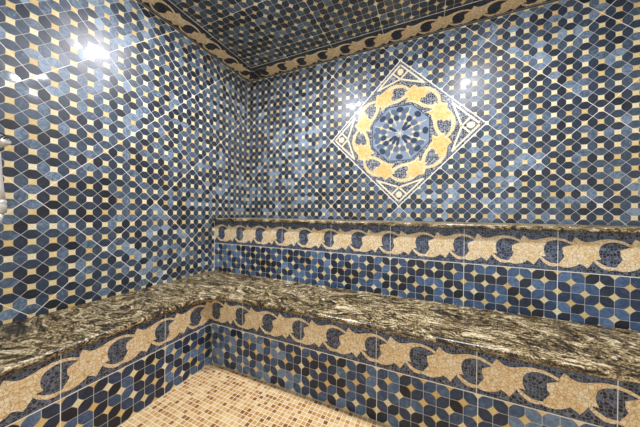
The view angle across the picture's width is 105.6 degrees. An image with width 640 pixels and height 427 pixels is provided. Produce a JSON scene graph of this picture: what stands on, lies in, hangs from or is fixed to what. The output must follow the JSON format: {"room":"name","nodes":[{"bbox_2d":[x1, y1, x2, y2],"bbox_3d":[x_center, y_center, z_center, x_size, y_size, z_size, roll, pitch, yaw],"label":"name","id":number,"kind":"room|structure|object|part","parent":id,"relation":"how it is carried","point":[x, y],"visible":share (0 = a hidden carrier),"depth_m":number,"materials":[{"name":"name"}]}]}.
{"room":"spa","nodes":[
{"label":"spa","id":0,"kind":"room"},
{"bbox_2d":[0,0,247,324],"bbox_3d":[-1.367,-0.202,1.278,0.120,2.300,2.750,1,0,24],"label":"wall","id":1,"kind":"structure","parent":0,"point":[128,138],"depth_m":1.41,"materials":[{"name":"blue tile"}]},
{"bbox_2d":[0,133,11,222],"bbox_3d":[-1.398,-0.177,0.931,0.108,1.067,0.262,1,0,24],"label":"shower","id":2,"kind":"object","parent":1,"relation":"attached to","point":[4,141],"visible":1,"depth_m":1.02,"materials":[{"name":"silver metal"}]},
{"bbox_3d":[-1.351,-0.167,1.021,0.036,0.223,0.042,1,0,24],"label":"handle","id":3,"kind":"part","parent":2,"relation":"part of","materials":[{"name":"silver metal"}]},
{"bbox_2d":[118,363,390,426],"bbox_3d":[0.150,1.025,0.660,3.420,0.120,2.870,1,0,24],"label":"floor","id":4,"kind":"structure","parent":0,"point":[217,395],"depth_m":1.20,"materials":[{"name":"tile"}]},
{"bbox_2d":[0,301,639,426],"bbox_3d":[0.129,0.753,0.337,3.196,0.426,2.260,1,0,24],"label":"shower bench","id":5,"kind":"object","parent":4,"relation":"on","point":[392,380],"visible":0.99,"depth_m":1.07,"materials":[{"name":"blue tile"}]},
{"bbox_3d":[-1.242,0.824,0.758,0.350,0.251,1.910,1,0,24],"label":"tile panel","id":6,"kind":"part","parent":5,"relation":"part of","materials":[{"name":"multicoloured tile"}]},
{"bbox_2d":[0,270,639,384],"bbox_3d":[0.100,0.522,0.389,3.297,0.034,2.331,1,0,24],"label":"granite slab","id":7,"kind":"object","parent":5,"relation":"on","point":[613,353],"visible":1,"depth_m":1.11,"materials":[{"name":"stone"}]},
{"bbox_3d":[0.678,0.845,1.137,2.846,0.251,0.350,1,0,24],"label":"tile panel","id":8,"kind":"part","parent":5,"relation":"part of","materials":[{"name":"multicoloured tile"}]},
{"bbox_2d":[214,221,639,330],"bbox_3d":[0.661,0.524,1.643,3.297,0.891,0.417,1,0,24],"label":"bench backrest","id":9,"kind":"object","parent":4,"relation":"on","point":[593,278],"visible":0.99,"depth_m":1.36,"materials":[{"name":"blue tile"}]},
{"bbox_2d":[212,217,639,233],"bbox_3d":[0.661,0.068,1.632,3.297,0.022,0.443,1,0,24],"label":"granite ledge","id":10,"kind":"object","parent":9,"relation":"on","point":[476,225],"visible":1,"depth_m":1.40,"materials":[{"name":"stone"}]},
{"bbox_2d":[169,0,478,67],"bbox_3d":[0.176,-1.395,0.657,3.420,0.120,2.870,1,0,24],"label":"ceiling","id":11,"kind":"structure","parent":0,"point":[258,32],"depth_m":1.68,"materials":[{"name":"blue tile"}]},
{"bbox_2d":[135,0,560,82],"bbox_3d":[0.206,-1.333,0.578,3.300,0.003,2.750,1,0,24],"label":"border","id":12,"kind":"object","parent":11,"relation":"attached to","point":[481,10],"depth_m":1.80,"materials":[{"name":"tile"}]},
{"bbox_2d":[247,0,639,225],"bbox_3d":[0.725,-0.180,1.914,3.420,2.300,0.120,1,0,24],"label":"wall","id":13,"kind":"structure","parent":0,"point":[555,86],"depth_m":1.63,"materials":[{"name":"blue tile"}]},
{"bbox_2d":[331,60,486,205],"bbox_3d":[0.621,-0.625,1.894,1.142,1.142,0.003,1,0,24],"label":"wall medallion","id":14,"kind":"object","parent":13,"relation":"attached to","point":[408,127],"visible":1,"depth_m":1.88,"materials":[{"name":"tile"}]}
]}

